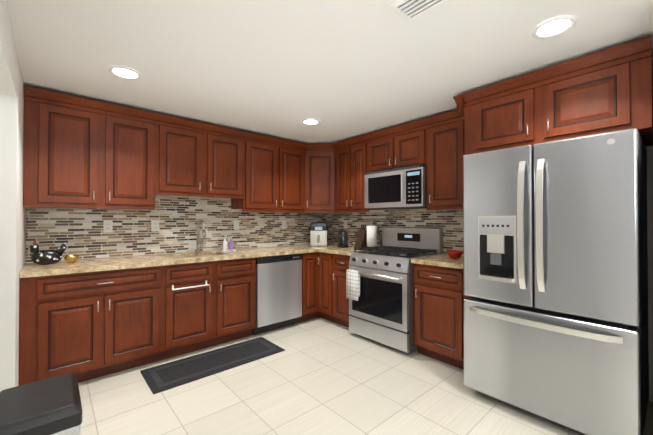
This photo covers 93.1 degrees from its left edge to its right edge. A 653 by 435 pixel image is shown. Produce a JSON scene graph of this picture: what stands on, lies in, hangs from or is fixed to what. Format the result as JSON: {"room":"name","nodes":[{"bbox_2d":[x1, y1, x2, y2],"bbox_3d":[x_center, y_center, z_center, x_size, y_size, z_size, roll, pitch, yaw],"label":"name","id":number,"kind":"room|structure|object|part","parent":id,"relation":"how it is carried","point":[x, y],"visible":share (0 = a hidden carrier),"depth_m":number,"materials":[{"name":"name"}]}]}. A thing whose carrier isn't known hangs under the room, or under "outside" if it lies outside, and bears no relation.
{"room":"kitchen","nodes":[
{"label":"kitchen","id":0,"kind":"room"},
{"bbox_2d":[0,0,25,391],"bbox_3d":[-0.923,0.123,0.706,0.100,2.318,5.000,0,-1,-42],"label":"wall","id":1,"kind":"structure","parent":0,"point":[6,186],"depth_m":1.80,"materials":[{"name":"white paint"}]},
{"bbox_2d":[0,24,17,386],"bbox_3d":[-1.567,0.259,1.517,0.012,2.060,0.910,0,-1,-42],"label":"trim","id":2,"kind":"structure","parent":1,"relation":"attached to","point":[6,60],"depth_m":1.81,"materials":[{"name":"white paint"}]},
{"bbox_2d":[25,195,322,262],"bbox_3d":[-1.329,0.149,3.752,3.530,2.318,0.100,0,-1,-42],"label":"wall","id":3,"kind":"structure","parent":0,"point":[214,198],"depth_m":3.35,"materials":[{"name":"white paint"}]},
{"bbox_2d":[23,92,158,207],"bbox_3d":[-2.086,-0.523,2.785,0.902,0.826,0.347,0,-1,-42],"label":"upper cabinet","id":4,"kind":"object","parent":3,"relation":"attached to","point":[79,152],"depth_m":2.61,"materials":[{"name":"brown wood"}]},
{"bbox_2d":[25,197,324,262],"bbox_3d":[-1.291,0.089,3.709,3.324,0.604,0.008,0,-1,-42],"label":"tile backsplash","id":5,"kind":"structure","parent":3,"relation":"attached to","point":[80,233],"depth_m":3.30,"materials":[{"name":"tile"}]},
{"bbox_2d":[103,220,112,232],"bbox_3d":[-2.104,0.086,2.979,0.072,0.116,0.008,0,-1,-42],"label":"electrical outlet","id":6,"kind":"object","parent":5,"relation":"attached to","point":[107,226],"visible":1,"depth_m":2.98,"materials":[{"name":"white plastic"}]},
{"bbox_2d":[151,220,158,231],"bbox_3d":[-1.798,0.089,3.250,0.072,0.116,0.008,0,-1,-42],"label":"electrical outlet","id":7,"kind":"object","parent":5,"relation":"attached to","point":[154,225],"visible":1,"depth_m":3.24,"materials":[{"name":"white plastic"}]},
{"bbox_2d":[234,220,238,229],"bbox_3d":[-1.120,0.094,3.851,0.072,0.116,0.008,0,-1,-42],"label":"electrical outlet","id":8,"kind":"object","parent":5,"relation":"attached to","point":[236,224],"visible":1,"depth_m":3.85,"materials":[{"name":"white plastic"}]},
{"bbox_2d":[282,220,285,228],"bbox_3d":[-0.590,0.098,4.319,0.072,0.116,0.008,0,-1,-42],"label":"electrical outlet","id":9,"kind":"object","parent":5,"relation":"attached to","point":[283,224],"visible":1,"depth_m":4.31,"materials":[{"name":"white plastic"}]},
{"bbox_2d":[159,120,242,199],"bbox_3d":[-1.405,-0.591,3.388,0.915,0.681,0.347,0,-1,-42],"label":"upper cabinet","id":10,"kind":"object","parent":3,"relation":"attached to","point":[194,160],"depth_m":3.22,"materials":[{"name":"brown wood"}]},
{"bbox_2d":[231,136,306,211],"bbox_3d":[-0.727,-0.513,3.988,0.898,0.826,0.347,0,-1,-42],"label":"upper cabinet","id":11,"kind":"object","parent":3,"relation":"attached to","point":[274,173],"depth_m":3.82,"materials":[{"name":"brown wood"}]},
{"bbox_2d":[303,144,334,147],"bbox_3d":[-0.089,-0.540,4.169,0.290,0.872,0.290,0,-1,-42],"label":"upper cabinet","id":12,"kind":"object","parent":3,"relation":"attached to","point":[304,145],"depth_m":4.12,"materials":[{"name":"brown wood"}]},
{"bbox_2d":[307,144,334,211],"bbox_3d":[-0.076,-0.509,4.391,0.607,0.826,0.607,0,-1,-42],"label":"upper cabinet","id":13,"kind":"object","parent":3,"relation":"attached to","point":[320,157],"depth_m":4.16,"materials":[{"name":"brown wood"}]},
{"bbox_2d":[159,257,255,360],"bbox_3d":[-1.299,0.868,3.269,0.933,0.873,0.648,0,-1,-42],"label":"base cabinet","id":14,"kind":"object","parent":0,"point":[202,305],"depth_m":3.00,"materials":[{"name":"brown wood"}]},
{"bbox_2d":[6,0,652,143],"bbox_3d":[-0.226,-1.056,1.333,5.100,0.050,5.200,0,-1,-42],"label":"ceiling","id":15,"kind":"structure","parent":0,"point":[341,70],"depth_m":1.92,"materials":[{"name":"white paint"}]},
{"bbox_2d":[108,66,140,79],"bbox_3d":[-1.421,-1.018,2.184,0.196,0.009,0.196,0,-1,-42],"label":"recessed light","id":16,"kind":"object","parent":15,"relation":"in","point":[125,72],"visible":1,"depth_m":2.17,"materials":[{"name":"white glass"}]},
{"bbox_2d":[302,119,319,124],"bbox_3d":[-0.165,-1.009,3.269,0.196,0.009,0.196,0,-1,-42],"label":"recessed light","id":17,"kind":"object","parent":15,"relation":"in","point":[310,121],"visible":1,"depth_m":3.25,"materials":[{"name":"white glass"}]},
{"bbox_2d":[389,0,447,20],"bbox_3d":[0.477,-1.023,1.428,0.180,0.012,0.330,0,-1,-42],"label":"ceiling vent","id":18,"kind":"object","parent":15,"relation":"in","point":[410,10],"visible":1,"depth_m":1.50,"materials":[{"name":"white plastic"}]},
{"bbox_2d":[532,15,576,38],"bbox_3d":[1.225,-1.022,1.669,0.196,0.009,0.196,0,-1,-42],"label":"recessed light","id":19,"kind":"object","parent":15,"relation":"in","point":[554,27],"visible":1,"depth_m":1.66,"materials":[{"name":"white glass"}]},
{"bbox_2d":[78,317,652,434],"bbox_3d":[-0.226,1.327,1.312,5.100,0.080,5.200,0,-1,-42],"label":"floor","id":20,"kind":"structure","parent":0,"point":[319,376],"depth_m":2.20,"materials":[{"name":"tile"}]},
{"bbox_2d":[0,373,81,434],"bbox_3d":[-1.056,0.973,1.148,0.273,0.625,0.350,0,-1,-42],"label":"trash can","id":21,"kind":"object","parent":20,"relation":"on","point":[51,406],"visible":1,"depth_m":1.08,"materials":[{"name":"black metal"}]},
{"bbox_2d":[19,265,166,385],"bbox_3d":[-1.989,0.862,2.679,0.922,0.872,0.617,0,-1,-42],"label":"base cabinet","id":22,"kind":"object","parent":20,"relation":"on","point":[85,326],"depth_m":2.42,"materials":[{"name":"brown wood"}]},
{"bbox_2d":[140,337,284,394],"bbox_3d":[-0.987,1.294,2.813,1.150,0.012,0.455,0,-1,-42],"label":"runner mat","id":23,"kind":"object","parent":20,"relation":"on","point":[168,376],"visible":1,"depth_m":2.71,"materials":[{"name":"rubber"}]},
{"bbox_2d":[253,253,301,334],"bbox_3d":[-0.722,0.872,3.783,0.608,0.872,0.609,0,-1,-42],"label":"dishwasher","id":24,"kind":"object","parent":20,"relation":"on","point":[278,291],"visible":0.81,"depth_m":3.54,"materials":[{"name":"grey metal"}]},
{"bbox_2d":[297,252,318,322],"bbox_3d":[-0.398,0.874,4.088,0.274,0.872,0.617,0,-1,-42],"label":"base cabinet","id":25,"kind":"object","parent":20,"relation":"on","point":[310,261],"depth_m":3.86,"materials":[{"name":"brown wood"}]},
{"bbox_2d":[19,244,336,277],"bbox_3d":[-1.084,0.498,3.464,3.314,0.215,0.625,0,-1,-42],"label":"countertop","id":26,"kind":"structure","parent":25,"relation":"on","point":[28,270],"depth_m":2.84,"materials":[{"name":"stone"}]},
{"bbox_2d":[26,241,65,264],"bbox_3d":[-2.281,0.284,2.521,0.246,0.196,0.110,0,-1,-42],"label":"figurine","id":27,"kind":"object","parent":26,"relation":"on","point":[43,257],"visible":1,"depth_m":2.48,"materials":[{"name":"ceramic"}]},
{"bbox_2d":[64,254,78,262],"bbox_3d":[-2.176,0.352,2.640,0.104,0.062,0.104,0,-1,-42],"label":"bowl","id":28,"kind":"object","parent":26,"relation":"on","point":[71,258],"visible":1,"depth_m":2.61,"materials":[{"name":"brown metal"}]},
{"bbox_2d":[195,219,205,251],"bbox_3d":[-1.369,0.204,3.434,0.110,0.370,0.233,0,-1,-42],"label":"gooseneck faucet","id":29,"kind":"object","parent":26,"relation":"on","point":[201,221],"visible":0.98,"depth_m":3.46,"materials":[{"name":"silver metal"}]},
{"bbox_2d":[221,235,235,250],"bbox_3d":[-1.170,0.301,3.691,0.160,0.182,0.090,0,-1,-42],"label":"bottle","id":30,"kind":"object","parent":26,"relation":"on","point":[231,245],"visible":1,"depth_m":3.66,"materials":[{"name":"white plastic"}]},
{"bbox_2d":[310,222,327,245],"bbox_3d":[-0.103,0.230,4.339,0.238,0.335,0.302,0,0,3],"label":"air fryer","id":31,"kind":"object","parent":26,"relation":"on","point":[318,233],"visible":1,"depth_m":4.25,"materials":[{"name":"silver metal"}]},
{"bbox_2d":[337,229,348,247],"bbox_3d":[0.200,0.274,4.123,0.204,0.242,0.156,0,-1,-42],"label":"kettle","id":32,"kind":"object","parent":26,"relation":"on","point":[342,240],"visible":1,"depth_m":4.08,"materials":[{"name":"black plastic"}]},
{"bbox_2d":[317,246,360,255],"bbox_3d":[0.321,0.415,3.892,0.644,0.040,0.570,0,-1,-42],"label":"countertop","id":33,"kind":"structure","parent":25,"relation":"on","point":[334,250],"depth_m":3.80,"materials":[{"name":"stone"}]},
{"bbox_2d":[354,224,367,247],"bbox_3d":[0.453,0.241,3.940,0.190,0.306,0.110,0,-1,-42],"label":"knife block","id":34,"kind":"object","parent":33,"relation":"on","point":[361,240],"visible":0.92,"depth_m":3.91,"materials":[{"name":"brown wood"}]},
{"bbox_2d":[367,221,376,246],"bbox_3d":[0.560,0.220,3.828,0.150,0.345,0.150,0,-1,-42],"label":"paper towel holder","id":35,"kind":"object","parent":33,"relation":"on","point":[371,236],"visible":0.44,"depth_m":3.78,"materials":[{"name":"white paper"}]},
{"bbox_2d":[319,252,330,320],"bbox_3d":[0.208,0.874,4.051,0.617,0.872,0.282,0,-1,-42],"label":"base cabinet","id":36,"kind":"object","parent":20,"relation":"on","point":[324,258],"depth_m":3.85,"materials":[{"name":"brown wood"}]},
{"bbox_2d":[331,253,349,327],"bbox_3d":[0.414,0.872,3.818,0.617,0.872,0.340,0,-1,-42],"label":"base cabinet","id":37,"kind":"object","parent":20,"relation":"on","point":[339,263],"depth_m":3.66,"materials":[{"name":"brown wood"}]},
{"bbox_3d":[0.402,0.872,3.809,0.648,0.873,0.344,0,-1,-42],"label":"cabinet drawer","id":38,"kind":"part","parent":37,"relation":"part of","materials":[{"name":"brown wood"}]},
{"bbox_2d":[346,227,442,353],"bbox_3d":[0.719,0.712,3.348,0.732,1.185,0.759,0,-1,-42],"label":"gas range","id":39,"kind":"object","parent":20,"relation":"on","point":[379,287],"visible":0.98,"depth_m":3.17,"materials":[{"name":"grey metal"}]},
{"bbox_2d":[346,269,359,300],"bbox_3d":[0.286,0.719,3.312,0.035,0.311,0.170,0,-1,-42],"label":"towel","id":40,"kind":"object","parent":39,"relation":"hanging from","point":[352,276],"depth_m":3.30,"materials":[{"name":"white fabric"}]},
{"bbox_2d":[413,263,470,369],"bbox_3d":[1.237,0.864,2.889,0.617,0.872,0.606,0,-1,-42],"label":"base cabinet","id":41,"kind":"object","parent":20,"relation":"on","point":[438,296],"depth_m":2.72,"materials":[{"name":"brown wood"}]},
{"bbox_2d":[411,254,462,268],"bbox_3d":[1.227,0.406,2.883,0.625,0.040,0.606,0,-1,-42],"label":"countertop","id":42,"kind":"structure","parent":41,"relation":"on","point":[443,260],"depth_m":2.78,"materials":[{"name":"stone"}]},
{"bbox_2d":[447,250,462,258],"bbox_3d":[1.218,0.351,2.933,0.144,0.068,0.144,0,-1,-42],"label":"bowl","id":43,"kind":"object","parent":42,"relation":"on","point":[456,254],"visible":1,"depth_m":2.89,"materials":[{"name":"red ceramic"}]},
{"bbox_2d":[463,128,648,434],"bbox_3d":[1.599,0.412,2.192,0.940,1.765,0.909,0,-1,-42],"label":"refrigerator","id":44,"kind":"object","parent":20,"relation":"on","point":[555,283],"visible":1,"depth_m":1.84,"materials":[{"name":"grey metal"}]},
{"bbox_2d":[323,146,652,401],"bbox_3d":[1.645,0.142,2.980,0.100,2.318,5.000,0,-1,-42],"label":"wall","id":45,"kind":"structure","parent":0,"point":[649,149],"depth_m":2.18,"materials":[{"name":"mosaic tile"},{"name":"glass"},{"name":"stone"}]},
{"bbox_2d":[335,140,384,211],"bbox_3d":[0.417,-0.513,4.030,0.347,0.826,0.583,0,-1,-42],"label":"upper cabinet","id":46,"kind":"object","parent":45,"relation":"attached to","point":[349,174],"depth_m":3.91,"materials":[{"name":"brown wood"}]},
{"bbox_2d":[325,208,462,254],"bbox_3d":[0.813,0.147,3.833,0.008,0.491,2.580,0,-1,-42],"label":"tile backsplash","id":47,"kind":"structure","parent":45,"relation":"attached to","point":[451,222],"depth_m":3.72,"materials":[{"name":"tile"}]},
{"bbox_2d":[363,124,426,171],"bbox_3d":[0.869,-0.734,3.522,0.347,0.391,0.780,0,-1,-42],"label":"upper cabinet","id":48,"kind":"object","parent":45,"relation":"attached to","point":[408,146],"depth_m":3.38,"materials":[{"name":"brown wood"}]},
{"bbox_2d":[364,164,426,208],"bbox_3d":[0.836,-0.320,3.489,0.435,0.427,0.772,0,-1,-42],"label":"over-the-range microwave","id":49,"kind":"object","parent":48,"relation":"attached to","point":[405,187],"visible":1,"depth_m":3.32,"materials":[{"name":"grey metal"}]},
{"bbox_2d":[426,116,462,207],"bbox_3d":[1.293,-0.521,3.041,0.347,0.826,0.500,0,-1,-42],"label":"upper cabinet","id":50,"kind":"object","parent":45,"relation":"attached to","point":[444,164],"depth_m":2.96,"materials":[{"name":"brown wood"}]},
{"bbox_2d":[459,44,652,155],"bbox_3d":[1.709,-0.722,2.339,0.657,0.436,1.055,0,-1,-42],"label":"upper cabinet","id":51,"kind":"object","parent":45,"relation":"attached to","point":[615,93],"depth_m":2.02,"materials":[{"name":"brown wood"}]}
]}

